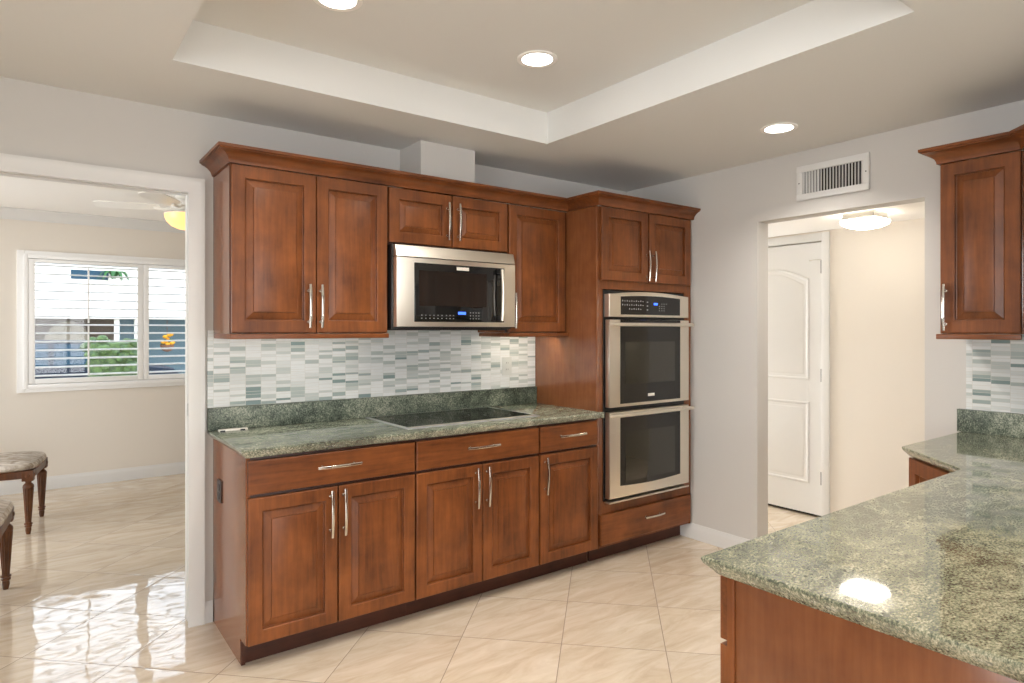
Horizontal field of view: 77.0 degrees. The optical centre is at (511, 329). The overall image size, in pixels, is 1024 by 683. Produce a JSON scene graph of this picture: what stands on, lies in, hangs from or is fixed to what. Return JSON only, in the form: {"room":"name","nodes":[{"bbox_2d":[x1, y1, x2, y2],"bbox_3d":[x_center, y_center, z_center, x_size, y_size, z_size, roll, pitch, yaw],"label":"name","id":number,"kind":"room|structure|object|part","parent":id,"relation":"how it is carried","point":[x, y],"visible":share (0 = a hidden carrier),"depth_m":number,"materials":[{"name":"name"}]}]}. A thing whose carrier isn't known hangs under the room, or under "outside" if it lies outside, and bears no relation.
{"room":"kitchen","nodes":[
{"label":"kitchen","id":0,"kind":"room"},
{"bbox_2d":[0,176,175,220],"bbox_3d":[-2.680,-1.115,4.484,6.270,0.175,3.484,0,0,-37],"label":"ceiling","id":1,"kind":"structure","parent":0,"point":[15,192],"depth_m":5.05,"materials":[{"name":"white paint"}]},
{"bbox_2d":[93,192,184,229],"bbox_3d":[-2.548,-0.900,5.039,1.216,0.254,1.164,0,0,-37],"label":"ceiling fan","id":2,"kind":"object","parent":1,"relation":"hanging from","point":[176,218],"visible":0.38,"depth_m":4.85,"materials":[{"name":"white ceramic"}]},
{"bbox_3d":[-2.903,-0.938,4.868,0.435,0.032,0.128,0,0,-20],"label":"blade","id":3,"kind":"part","parent":2,"relation":"part of","materials":[{"name":"white wood"}]},
{"bbox_3d":[-2.507,-0.938,4.598,0.128,0.032,0.435,0,0,-2],"label":"blade","id":4,"kind":"part","parent":2,"relation":"part of","materials":[{"name":"white wood"}]},
{"bbox_3d":[-2.519,-0.829,5.005,0.324,0.112,0.324,0,0,-37],"label":"lamp shade","id":5,"kind":"part","parent":2,"relation":"part of","materials":[{"name":"yellow glass"}]},
{"bbox_3d":[-2.519,-0.962,5.005,0.260,0.082,0.260,0,0,-37],"label":"motor","id":6,"kind":"part","parent":2,"relation":"part of","materials":[{"name":"white metal"}]},
{"bbox_2d":[0,219,184,481],"bbox_3d":[-3.754,0.097,5.949,6.300,2.600,0.150,0,0,-37],"label":"wall","id":7,"kind":"structure","parent":0,"point":[78,431],"depth_m":5.78,"materials":[{"name":"beige paint"}]},
{"bbox_2d":[0,462,184,495],"bbox_3d":[-3.716,1.341,5.874,6.268,0.112,0.014,0,0,-37],"label":"baseboard","id":8,"kind":"structure","parent":7,"relation":"attached to","point":[106,476],"depth_m":5.84,"materials":[{"name":"white paint"}]},
{"bbox_2d":[0,207,184,232],"bbox_3d":[-3.698,-0.982,5.849,6.268,0.089,0.075,0,0,-37],"label":"trim","id":9,"kind":"structure","parent":7,"relation":"attached to","point":[5,212],"depth_m":5.76,"materials":[{"name":"white paint"}]},
{"bbox_2d":[17,250,184,392],"bbox_3d":[-3.502,-0.069,6.097,1.880,1.223,0.175,0,0,-37],"label":"window","id":10,"kind":"structure","parent":7,"relation":"in","point":[23,386],"depth_m":5.61,"materials":[{"name":"white paint"}]},
{"bbox_2d":[28,259,142,383],"bbox_3d":[-3.802,-0.071,5.778,0.860,1.076,0.085,0,0,-37],"label":"plantation shutter","id":11,"kind":"object","parent":10,"relation":"attached to","point":[31,262],"visible":1,"depth_m":5.75,"materials":[{"name":"white paint"}]},
{"bbox_3d":[-3.779,-0.078,5.748,0.014,0.977,0.010,0,0,-37],"label":"tilt rod","id":12,"kind":"part","parent":11,"relation":"part of","materials":[{"name":"white paint"}]},
{"bbox_2d":[143,265,184,378],"bbox_3d":[-3.111,-0.071,6.293,0.860,1.076,0.085,0,0,-37],"label":"plantation shutter","id":13,"kind":"object","parent":10,"relation":"attached to","point":[146,270],"visible":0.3,"depth_m":6.09,"materials":[{"name":"white paint"}]},
{"bbox_2d":[0,77,625,601],"bbox_3d":[-2.043,0.035,2.712,7.372,2.724,0.115,0,0,-37],"label":"wall","id":14,"kind":"structure","parent":0,"point":[37,120],"depth_m":2.96,"materials":[{"name":"grey paint"}]},
{"bbox_2d":[0,153,204,627],"bbox_3d":[-2.403,0.342,2.433,2.262,2.110,0.138,0,0,-37],"label":"trim","id":15,"kind":"structure","parent":14,"relation":"attached to","point":[193,189],"depth_m":3.03,"materials":[{"name":"white paint"}]},
{"bbox_2d":[205,600,212,623],"bbox_3d":[-1.449,1.347,3.074,0.036,0.100,0.014,0,0,-37],"label":"baseboard","id":16,"kind":"structure","parent":14,"relation":"attached to","point":[208,604],"depth_m":3.07,"materials":[{"name":"white paint"}]},
{"bbox_2d":[213,163,388,338],"bbox_3d":[-1.022,-0.345,3.168,0.760,0.775,0.369,0,0,-37],"label":"upper cabinet","id":17,"kind":"object","parent":14,"relation":"attached to","point":[293,253],"visible":0.95,"depth_m":3.02,"materials":[{"name":"brown wood"}]},
{"bbox_3d":[-1.086,-0.358,2.949,0.378,0.745,0.020,0,0,-37],"label":"door","id":18,"kind":"part","parent":17,"relation":"part of","materials":[{"name":"brown wood"}]},
{"bbox_3d":[-1.022,0.031,3.168,0.760,0.023,0.315,0,0,-37],"label":"light rail","id":19,"kind":"part","parent":17,"relation":"part of","materials":[{"name":"brown wood"}]},
{"bbox_3d":[-0.947,-0.111,3.018,0.013,0.205,0.037,0,0,-37],"label":"handle","id":20,"kind":"part","parent":17,"relation":"part of","materials":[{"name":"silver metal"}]},
{"bbox_3d":[-0.901,-0.111,3.052,0.013,0.205,0.037,0,0,-37],"label":"handle","id":21,"kind":"part","parent":17,"relation":"part of","materials":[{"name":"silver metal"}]},
{"bbox_2d":[296,333,364,333],"bbox_3d":[-1.002,0.030,3.146,0.640,0.022,0.045,0,0,-37],"label":"light","id":22,"kind":"object","parent":17,"relation":"attached to","point":[296,333],"visible":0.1,"depth_m":3.19,"materials":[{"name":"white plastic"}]},
{"bbox_3d":[-0.785,-0.358,3.174,0.365,0.745,0.020,0,0,-37],"label":"door","id":23,"kind":"part","parent":17,"relation":"part of","materials":[{"name":"brown wood"}]},
{"bbox_2d":[207,330,534,407],"bbox_3d":[-0.651,0.189,3.670,2.002,0.370,0.010,0,0,-37],"label":"backsplash","id":24,"kind":"structure","parent":14,"relation":"attached to","point":[240,372],"depth_m":3.53,"materials":[{"name":"tile"}]},
{"bbox_2d":[502,357,511,375],"bbox_3d":[-0.033,0.234,4.121,0.076,0.118,0.006,0,0,-37],"label":"outlet","id":25,"kind":"object","parent":24,"relation":"attached to","point":[506,361],"visible":1,"depth_m":4.12,"materials":[{"name":"white plastic"}]},
{"bbox_2d":[387,186,506,253],"bbox_3d":[-0.413,-0.585,3.623,0.758,0.295,0.369,0,0,-37],"label":"upper cabinet","id":26,"kind":"object","parent":14,"relation":"attached to","point":[414,218],"visible":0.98,"depth_m":3.47,"materials":[{"name":"brown wood"}]},
{"bbox_3d":[-0.482,-0.588,3.400,0.370,0.281,0.020,0,0,-37],"label":"door","id":27,"kind":"part","parent":26,"relation":"part of","materials":[{"name":"brown wood"}]},
{"bbox_3d":[-0.341,-0.583,3.470,0.013,0.205,0.037,0,0,-37],"label":"handle","id":28,"kind":"part","parent":26,"relation":"part of","materials":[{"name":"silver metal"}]},
{"bbox_2d":[387,244,514,329],"bbox_3d":[-0.388,-0.215,3.592,0.754,0.437,0.442,0,0,-37],"label":"microwave","id":29,"kind":"object","parent":26,"relation":"attached to","point":[429,288],"visible":0.97,"depth_m":3.41,"materials":[{"name":"silver metal"}]},
{"bbox_3d":[-0.397,0.001,3.606,0.680,0.005,0.300,0,0,-37],"label":"filter panel","id":30,"kind":"part","parent":29,"relation":"part of","materials":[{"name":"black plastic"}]},
{"bbox_2d":[393,244,514,264],"bbox_3d":[-0.292,-0.402,3.470,0.746,0.059,0.039,0,0,-37],"label":"vent hood","id":31,"kind":"object","parent":29,"relation":"attached to","point":[400,252],"depth_m":3.42,"materials":[{"name":"silver metal"}]},
{"bbox_3d":[-0.272,-0.192,3.455,0.565,0.304,0.008,0,0,-37],"label":"door","id":32,"kind":"part","parent":29,"relation":"part of","materials":[{"name":"black glass"}]},
{"bbox_3d":[-0.052,-0.192,3.582,0.018,0.286,0.025,0,0,-37],"label":"handle","id":33,"kind":"part","parent":29,"relation":"part of","materials":[{"name":"silver metal"}]},
{"bbox_3d":[-0.286,-0.583,3.511,0.013,0.205,0.037,0,0,-37],"label":"handle","id":34,"kind":"part","parent":26,"relation":"part of","materials":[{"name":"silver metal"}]},
{"bbox_3d":[-0.179,-0.588,3.625,0.370,0.281,0.020,0,0,-37],"label":"door","id":35,"kind":"part","parent":26,"relation":"part of","materials":[{"name":"brown wood"}]},
{"bbox_2d":[478,204,568,336],"bbox_3d":[0.074,-0.345,3.986,0.461,0.775,0.369,0,0,-37],"label":"upper cabinet","id":36,"kind":"object","parent":14,"relation":"attached to","point":[536,237],"visible":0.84,"depth_m":3.87,"materials":[{"name":"brown wood"}]},
{"bbox_3d":[0.019,-0.111,3.739,0.013,0.205,0.037,0,0,-37],"label":"handle","id":37,"kind":"part","parent":36,"relation":"part of","materials":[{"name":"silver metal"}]},
{"bbox_3d":[0.074,0.031,3.986,0.461,0.023,0.315,0,0,-37],"label":"light rail","id":38,"kind":"part","parent":36,"relation":"part of","materials":[{"name":"brown wood"}]},
{"bbox_3d":[0.146,-0.358,3.893,0.455,0.750,0.020,0,0,-37],"label":"frame","id":39,"kind":"part","parent":36,"relation":"part of","materials":[{"name":"brown wood"}]},
{"bbox_3d":[0.153,-0.357,3.873,0.433,0.743,0.020,0,0,-37],"label":"door","id":40,"kind":"part","parent":36,"relation":"part of","materials":[{"name":"brown wood"}]},
{"bbox_2d":[0,473,817,682],"bbox_3d":[-0.625,1.457,1.671,8.600,0.120,10.750,0,0,-37],"label":"floor","id":41,"kind":"structure","parent":0,"point":[95,593],"depth_m":3.12,"materials":[{"name":"tile"}]},
{"bbox_2d":[0,500,14,589],"bbox_3d":[-2.804,1.141,3.149,0.550,0.512,0.550,0,0,-31],"label":"upholstered stool","id":42,"kind":"object","parent":41,"relation":"on","point":[7,513],"visible":1,"depth_m":3.45,"materials":[{"name":"brown wood"}]},
{"bbox_2d":[0,500,12,525],"bbox_3d":[-2.804,0.922,3.149,0.550,0.076,0.550,0,0,-31],"label":"cushion","id":43,"kind":"object","parent":42,"relation":"on","point":[6,506],"depth_m":3.30,"materials":[{"name":"fabric"}]},
{"bbox_2d":[0,451,47,533],"bbox_3d":[-3.618,1.141,4.504,0.550,0.512,0.550,0,0,-27],"label":"upholstered stool","id":44,"kind":"object","parent":41,"relation":"on","point":[23,465],"visible":1,"depth_m":4.40,"materials":[{"name":"beige fabric"}]},
{"bbox_2d":[0,451,46,472],"bbox_3d":[-3.618,0.922,4.504,0.550,0.076,0.550,0,0,-27],"label":"cushion","id":45,"kind":"object","parent":44,"relation":"on","point":[23,461],"depth_m":4.44,"materials":[{"name":"fabric"}]},
{"bbox_3d":[-3.306,1.179,4.402,0.078,0.436,0.078,0,0,-27],"label":"leg","id":46,"kind":"part","parent":44,"relation":"part of","materials":[{"name":"brown wood"}]},
{"bbox_3d":[-3.516,1.179,4.816,0.078,0.436,0.078,0,0,-27],"label":"leg","id":47,"kind":"part","parent":44,"relation":"part of","materials":[{"name":"brown wood"}]},
{"bbox_2d":[213,439,414,665],"bbox_3d":[-0.935,0.960,3.064,0.769,0.874,0.640,0,0,-37],"label":"base cabinet","id":48,"kind":"object","parent":41,"relation":"on","point":[309,547],"visible":0.96,"depth_m":2.81,"materials":[{"name":"brown wood"}]},
{"bbox_2d":[217,478,221,503],"bbox_3d":[-1.352,0.744,2.973,0.008,0.102,0.078,0,0,-37],"label":"outlet","id":49,"kind":"object","parent":48,"relation":"attached to","point":[219,482],"visible":1,"depth_m":2.96,"materials":[{"name":"black plastic"}]},
{"bbox_3d":[-1.252,0.960,2.861,0.018,0.874,0.587,0,0,-37],"label":"panel","id":50,"kind":"part","parent":48,"relation":"part of","materials":[{"name":"brown wood"}]},
{"bbox_3d":[-0.924,0.989,2.732,0.377,0.600,0.020,0,0,-37],"label":"door","id":51,"kind":"part","parent":48,"relation":"part of","materials":[{"name":"brown wood"}]},
{"bbox_3d":[-0.771,0.605,2.846,0.759,0.140,0.020,0,0,-37],"label":"drawer","id":52,"kind":"part","parent":48,"relation":"part of","materials":[{"name":"brown wood"}]},
{"bbox_3d":[-0.783,0.802,2.802,0.013,0.205,0.037,0,0,-37],"label":"handle","id":53,"kind":"part","parent":48,"relation":"part of","materials":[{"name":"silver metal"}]},
{"bbox_3d":[-0.754,0.595,2.824,0.200,0.013,0.037,0,0,-37],"label":"handle","id":54,"kind":"part","parent":48,"relation":"part of","materials":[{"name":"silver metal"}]},
{"bbox_3d":[-0.735,0.802,2.838,0.013,0.205,0.037,0,0,-37],"label":"handle","id":55,"kind":"part","parent":48,"relation":"part of","materials":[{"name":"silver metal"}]},
{"bbox_3d":[-0.618,0.989,2.960,0.376,0.600,0.020,0,0,-37],"label":"door","id":56,"kind":"part","parent":48,"relation":"part of","materials":[{"name":"brown wood"}]},
{"bbox_2d":[207,386,603,458],"bbox_3d":[-0.455,0.448,3.427,2.027,0.146,0.630,0,0,-37],"label":"countertop","id":57,"kind":"structure","parent":48,"relation":"on","point":[294,427],"depth_m":3.28,"materials":[{"name":"green stone"}]},
{"bbox_2d":[218,427,247,431],"bbox_3d":[-1.331,0.477,3.073,0.130,0.012,0.036,0,0,-37],"label":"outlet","id":58,"kind":"object","parent":57,"relation":"on","point":[239,428],"visible":1,"depth_m":3.06,"materials":[{"name":"white plastic"}]},
{"bbox_2d":[366,407,538,429],"bbox_3d":[-0.322,0.479,3.547,0.815,0.007,0.501,0,0,-37],"label":"cooktop","id":59,"kind":"object","parent":57,"relation":"in","point":[410,421],"visible":1,"depth_m":3.49,"materials":[{"name":"black glass"}]},
{"bbox_2d":[406,425,538,614],"bbox_3d":[-0.322,0.960,3.522,0.760,0.874,0.640,0,0,-37],"label":"base cabinet","id":60,"kind":"object","parent":41,"relation":"on","point":[477,493],"visible":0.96,"depth_m":3.27,"materials":[{"name":"brown wood"}]},
{"bbox_3d":[-0.308,0.989,3.191,0.379,0.600,0.020,0,0,-37],"label":"door","id":61,"kind":"part","parent":60,"relation":"part of","materials":[{"name":"brown wood"}]},
{"bbox_3d":[-0.159,0.605,3.302,0.750,0.140,0.020,0,0,-37],"label":"drawer","id":62,"kind":"part","parent":60,"relation":"part of","materials":[{"name":"brown wood"}]},
{"bbox_3d":[-0.172,0.802,3.258,0.013,0.205,0.037,0,0,-37],"label":"handle","id":63,"kind":"part","parent":60,"relation":"part of","materials":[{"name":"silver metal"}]},
{"bbox_3d":[-0.144,0.595,3.279,0.200,0.013,0.037,0,0,-37],"label":"handle","id":64,"kind":"part","parent":60,"relation":"part of","materials":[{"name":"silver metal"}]},
{"bbox_3d":[-0.118,0.802,3.298,0.013,0.205,0.037,0,0,-37],"label":"handle","id":65,"kind":"part","parent":60,"relation":"part of","materials":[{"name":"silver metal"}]},
{"bbox_3d":[-0.005,0.989,3.417,0.366,0.600,0.020,0,0,-37],"label":"door","id":66,"kind":"part","parent":60,"relation":"part of","materials":[{"name":"brown wood"}]},
{"bbox_2d":[528,419,597,578],"bbox_3d":[0.162,0.960,3.882,0.446,0.874,0.640,0,0,-37],"label":"base cabinet","id":67,"kind":"object","parent":41,"relation":"on","point":[568,451],"visible":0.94,"depth_m":3.65,"materials":[{"name":"brown wood"}]},
{"bbox_3d":[0.192,0.802,3.529,0.013,0.205,0.037,0,0,-37],"label":"handle","id":68,"kind":"part","parent":67,"relation":"part of","materials":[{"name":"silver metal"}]},
{"bbox_3d":[0.327,0.605,3.665,0.434,0.140,0.020,0,0,-37],"label":"drawer","id":69,"kind":"part","parent":67,"relation":"part of","materials":[{"name":"brown wood"}]},
{"bbox_3d":[0.327,0.989,3.665,0.434,0.600,0.020,0,0,-37],"label":"door","id":70,"kind":"part","parent":67,"relation":"part of","materials":[{"name":"brown wood"}]},
{"bbox_3d":[0.344,0.595,3.643,0.200,0.013,0.037,0,0,-37],"label":"handle","id":71,"kind":"part","parent":67,"relation":"part of","materials":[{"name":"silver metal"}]},
{"bbox_2d":[535,206,690,560],"bbox_3d":[0.692,0.332,4.278,0.876,2.130,0.640,0,0,-37],"label":"tall cabinet","id":72,"kind":"object","parent":41,"relation":"on","point":[608,248],"visible":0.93,"depth_m":3.97,"materials":[{"name":"brown wood"}]},
{"bbox_2d":[199,141,700,219],"bbox_3d":[-0.088,-0.767,3.608,2.976,0.068,0.399,0,0,-29],"label":"crown molding","id":73,"kind":"structure","parent":72,"relation":"attached to","point":[222,154],"depth_m":3.35,"materials":[{"name":"brown wood"}]},
{"bbox_3d":[0.688,-0.513,3.934,0.407,0.436,0.020,0,0,-37],"label":"door","id":74,"kind":"part","parent":72,"relation":"part of","materials":[{"name":"brown wood"}]},
{"bbox_3d":[0.844,0.282,4.075,0.840,2.030,0.020,0,0,-37],"label":"frame","id":75,"kind":"part","parent":72,"relation":"part of","materials":[{"name":"brown wood"}]},
{"bbox_3d":[0.855,1.189,4.059,0.833,0.180,0.020,0,0,-37],"label":"drawer","id":76,"kind":"part","parent":72,"relation":"part of","materials":[{"name":"brown wood"}]},
{"bbox_2d":[603,290,693,503],"bbox_3d":[0.697,0.398,4.220,0.788,1.269,0.623,0,0,-37],"label":"double oven","id":77,"kind":"object","parent":72,"relation":"in","point":[646,334],"visible":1,"depth_m":3.98,"materials":[{"name":"silver metal"}]},
{"bbox_3d":[0.856,-0.155,4.037,0.732,0.156,0.041,0,0,-37],"label":"control panel","id":78,"kind":"part","parent":77,"relation":"part of","materials":[{"name":"silver metal"}]},
{"bbox_3d":[0.857,1.027,4.036,0.732,0.010,0.045,0,0,-37],"label":"vent trim","id":79,"kind":"part","parent":77,"relation":"part of","materials":[{"name":"silver metal"}]},
{"bbox_3d":[0.858,0.749,4.034,0.732,0.513,0.040,0,0,-37],"label":"door","id":80,"kind":"part","parent":77,"relation":"part of","materials":[{"name":"silver metal"}]},
{"bbox_3d":[0.858,0.202,4.034,0.732,0.523,0.040,0,0,-37],"label":"door","id":81,"kind":"part","parent":77,"relation":"part of","materials":[{"name":"silver metal"}]},
{"bbox_3d":[0.870,0.736,4.016,0.554,0.418,0.003,0,0,-37],"label":"door glass","id":82,"kind":"part","parent":77,"relation":"part of","materials":[{"name":"black glass"}]},
{"bbox_3d":[0.870,0.193,4.016,0.554,0.504,0.003,0,0,-37],"label":"door glass","id":83,"kind":"part","parent":77,"relation":"part of","materials":[{"name":"black glass"}]},
{"bbox_3d":[0.865,0.509,3.985,0.776,0.023,0.045,0,0,-37],"label":"handle","id":84,"kind":"part","parent":77,"relation":"part of","materials":[{"name":"silver metal"}]},
{"bbox_3d":[0.865,-0.031,3.985,0.776,0.023,0.045,0,0,-37],"label":"handle","id":85,"kind":"part","parent":77,"relation":"part of","materials":[{"name":"silver metal"}]},
{"bbox_3d":[0.873,-0.150,4.023,0.550,0.118,0.002,0,0,-37],"label":"control glass","id":86,"kind":"part","parent":77,"relation":"part of","materials":[{"name":"black glass"}]},
{"bbox_3d":[0.854,-0.398,4.023,0.013,0.190,0.037,0,0,-37],"label":"handle","id":87,"kind":"part","parent":72,"relation":"part of","materials":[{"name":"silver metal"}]},
{"bbox_3d":[0.898,1.169,4.056,0.180,0.013,0.037,0,0,-37],"label":"handle","id":88,"kind":"part","parent":72,"relation":"part of","materials":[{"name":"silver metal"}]},
{"bbox_3d":[0.900,-0.398,4.058,0.013,0.190,0.037,0,0,-37],"label":"handle","id":89,"kind":"part","parent":72,"relation":"part of","materials":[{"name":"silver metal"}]},
{"bbox_3d":[1.025,-0.513,4.185,0.410,0.436,0.020,0,0,-37],"label":"door","id":90,"kind":"part","parent":72,"relation":"part of","materials":[{"name":"brown wood"}]},
{"bbox_2d":[720,575,1021,682],"bbox_3d":[1.165,0.960,1.569,1.371,0.874,0.644,0,0,-37],"label":"base cabinet","id":91,"kind":"object","parent":41,"relation":"on","point":[769,637],"visible":0.3,"depth_m":1.24,"materials":[{"name":"brown wood"}]},
{"bbox_3d":[0.633,0.596,1.515,0.448,0.134,0.020,0,0,-37],"label":"drawer","id":92,"kind":"part","parent":91,"relation":"part of","materials":[{"name":"brown wood"}]},
{"bbox_3d":[0.633,0.982,1.515,0.448,0.614,0.020,0,0,-37],"label":"door","id":93,"kind":"part","parent":91,"relation":"part of","materials":[{"name":"brown wood"}]},
{"bbox_2d":[701,409,1023,682],"bbox_3d":[1.563,0.449,1.833,2.405,0.144,1.312,0,0,-37],"label":"countertop","id":94,"kind":"structure","parent":91,"relation":"on","point":[936,564],"depth_m":1.37,"materials":[{"name":"green stone"}]},
{"bbox_2d":[909,457,950,485],"bbox_3d":[2.052,0.960,2.381,0.966,0.874,0.948,0,0,-37],"label":"base cabinet","id":95,"kind":"object","parent":41,"relation":"on","point":[920,471],"visible":0.04,"depth_m":2.57,"materials":[{"name":"brown wood"}]},
{"bbox_2d":[0,0,1023,191],"bbox_3d":[0.029,-1.182,-0.112,7.217,0.310,6.910,0,0,-37],"label":"ceiling","id":96,"kind":"structure","parent":0,"point":[637,94],"depth_m":2.70,"materials":[{"name":"white paint"}]},
{"bbox_2d":[313,0,362,11],"bbox_3d":[-0.633,-1.196,2.333,0.180,0.006,0.180,0,0,-37],"label":"recessed light","id":97,"kind":"object","parent":96,"relation":"in","point":[334,5],"visible":1,"depth_m":2.37,"materials":[{"name":"white paint"}]},
{"bbox_2d":[400,140,474,195],"bbox_3d":[-0.426,-0.915,3.693,0.351,0.224,0.244,0,0,-37],"label":"column","id":98,"kind":"structure","parent":96,"relation":"attached to","point":[421,157],"depth_m":3.59,"materials":[{"name":"grey paint"}]},
{"bbox_2d":[517,50,557,67],"bbox_3d":[0.112,-1.196,2.853,0.180,0.006,0.180,0,0,-37],"label":"recessed light","id":99,"kind":"object","parent":96,"relation":"in","point":[534,58],"visible":1,"depth_m":2.85,"materials":[{"name":"white glass"}]},
{"bbox_2d":[760,122,797,133],"bbox_3d":[1.359,-1.023,3.280,0.180,0.006,0.180,0,0,-37],"label":"recessed light","id":100,"kind":"object","parent":96,"relation":"in","point":[777,128],"visible":1,"depth_m":3.28,"materials":[{"name":"white glass"}]},
{"bbox_2d":[626,100,1023,539],"bbox_3d":[2.992,0.035,2.030,0.115,2.724,7.000,0,0,-37],"label":"wall","id":101,"kind":"structure","parent":0,"point":[729,234],"depth_m":3.97,"materials":[{"name":"grey paint"}]},
{"bbox_2d":[680,523,748,548],"bbox_3d":[1.373,1.347,4.189,0.130,0.100,0.588,0,0,-37],"label":"baseboard","id":102,"kind":"structure","parent":101,"relation":"attached to","point":[714,537],"depth_m":4.19,"materials":[{"name":"white paint"}]},
{"bbox_2d":[796,152,869,200],"bbox_3d":[1.767,-0.839,3.560,0.018,0.196,0.402,0,0,-37],"label":"air vent","id":103,"kind":"object","parent":101,"relation":"in","point":[849,174],"visible":1,"depth_m":3.55,"materials":[{"name":"white metal"}]},
{"bbox_2d":[936,150,1023,339],"bbox_3d":[2.096,-0.345,2.829,0.360,0.775,0.308,0,0,-37],"label":"upper cabinet","id":104,"kind":"object","parent":101,"relation":"attached to","point":[982,199],"visible":1,"depth_m":2.73,"materials":[{"name":"brown wood"}]},
{"bbox_3d":[1.897,-0.098,2.827,0.037,0.205,0.013,0,0,-37],"label":"handle","id":105,"kind":"part","parent":104,"relation":"part of","materials":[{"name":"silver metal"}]},
{"bbox_3d":[2.101,0.031,2.832,0.315,0.023,0.308,0,0,-37],"label":"light rail","id":106,"kind":"part","parent":104,"relation":"part of","materials":[{"name":"brown wood"}]},
{"bbox_2d":[966,334,1023,413],"bbox_3d":[2.444,0.191,2.659,0.009,0.370,0.975,0,0,-37],"label":"backsplash","id":107,"kind":"structure","parent":101,"relation":"attached to","point":[994,368],"depth_m":2.96,"materials":[{"name":"tile"}]},
{"bbox_2d":[768,218,924,512],"bbox_3d":[2.519,0.247,4.546,0.140,2.300,5.600,0,0,-37],"label":"wall","id":108,"kind":"structure","parent":0,"point":[877,275],"depth_m":4.44,"materials":[{"name":"beige paint"}]},
{"bbox_2d":[768,232,829,516],"bbox_3d":[2.077,0.341,5.091,0.118,2.112,0.926,0,0,-37],"label":"door","id":109,"kind":"structure","parent":108,"relation":"in","point":[798,275],"depth_m":4.89,"materials":[{"name":"white paint"}]},
{"bbox_2d":[768,201,924,237],"bbox_3d":[2.063,-0.815,4.207,0.997,0.175,5.400,0,0,-37],"label":"ceiling","id":110,"kind":"structure","parent":0,"point":[910,211],"depth_m":4.29,"materials":[{"name":"white paint"}]},
{"bbox_2d":[840,210,890,229],"bbox_3d":[2.218,-0.678,4.047,0.244,0.098,0.244,0,0,-37],"label":"hall ceiling light","id":111,"kind":"object","parent":110,"relation":"attached to","point":[871,219],"visible":1,"depth_m":3.98,"materials":[{"name":"white glass"}]},
{"bbox_3d":[2.292,-0.357,2.362,0.604,0.751,0.671,0,0,-37],"label":"cabinet","id":112,"kind":"object","parent":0,"visible":0},
{"bbox_2d":[918,124,1023,165],"bbox_3d":[2.026,-0.767,2.476,0.363,0.068,1.229,0,0,-5],"label":"crown molding","id":113,"kind":"structure","parent":112,"relation":"attached to","point":[1013,140],"depth_m":2.72,"materials":[{"name":"brown wood"}]},
{"label":"outside","id":114,"kind":"structure","parent":0,"visible":0},
{"bbox_3d":[-8.771,1.607,16.273,32.000,0.180,22.100,0,0,-37],"label":"ground","id":115,"kind":"structure","parent":114,"visible":0},
{"bbox_2d":[35,340,178,378],"bbox_3d":[-8.249,0.842,11.198,4.330,1.331,1.380,0,0,-37],"label":"car","id":116,"kind":"object","parent":115,"relation":"on","point":[69,345],"visible":0.12,"depth_m":10.87,"materials":[{"name":"blue paint"}]},
{"bbox_2d":[79,335,136,376],"bbox_3d":[-6.432,0.801,10.383,0.880,1.432,0.743,0,0,-37],"label":"hedge","id":117,"kind":"object","parent":115,"relation":"on","point":[93,345],"visible":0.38,"depth_m":10.18,"materials":[{"name":"green plant"}]},
{"bbox_2d":[35,263,184,373],"bbox_3d":[-9.695,-0.343,15.004,15.000,3.720,5.030,0,0,-37],"label":"neighbor house","id":118,"kind":"structure","parent":115,"relation":"on","point":[38,269],"depth_m":13.22,"materials":[{"name":"white paint"}]},
{"bbox_3d":[-9.178,0.662,13.306,0.840,1.670,0.130,0,0,-37],"label":"arched door","id":119,"kind":"part","parent":118,"relation":"part of","materials":[{"name":"beige"}]},
{"bbox_3d":[-8.413,-0.923,12.841,0.710,0.040,0.029,0,0,-37],"label":"window sill","id":120,"kind":"part","parent":118,"relation":"part of","materials":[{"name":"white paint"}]},
{"bbox_2d":[98,271,130,283],"bbox_3d":[-8.010,-1.040,12.986,0.590,0.274,0.240,0,0,-37],"label":"wall planter","id":121,"kind":"object","parent":118,"relation":"attached to","point":[112,273],"visible":0.87,"depth_m":12.95,"materials":[{"name":"white paint"}]},
{"bbox_3d":[-8.014,-0.963,12.983,0.220,0.120,0.154,0,0,-37],"label":"planter","id":122,"kind":"part","parent":121,"relation":"part of","materials":[{"name":"white paint"}]},
{"bbox_3d":[-8.135,0.647,13.254,0.090,1.740,0.100,0,0,-37],"label":"porch post","id":123,"kind":"part","parent":118,"relation":"part of","materials":[{"name":"white paint"}]},
{"bbox_3d":[-7.847,0.647,13.470,0.090,1.740,0.100,0,0,-37],"label":"porch post","id":124,"kind":"part","parent":118,"relation":"part of","materials":[{"name":"white paint"}]},
{"bbox_2d":[160,334,174,351],"bbox_3d":[-7.384,0.130,13.794,0.280,0.695,0.313,0,0,-37],"label":"hanging basket","id":125,"kind":"object","parent":118,"relation":"hanging from","point":[170,343],"visible":0.84,"depth_m":13.72,"materials":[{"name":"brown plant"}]}
]}

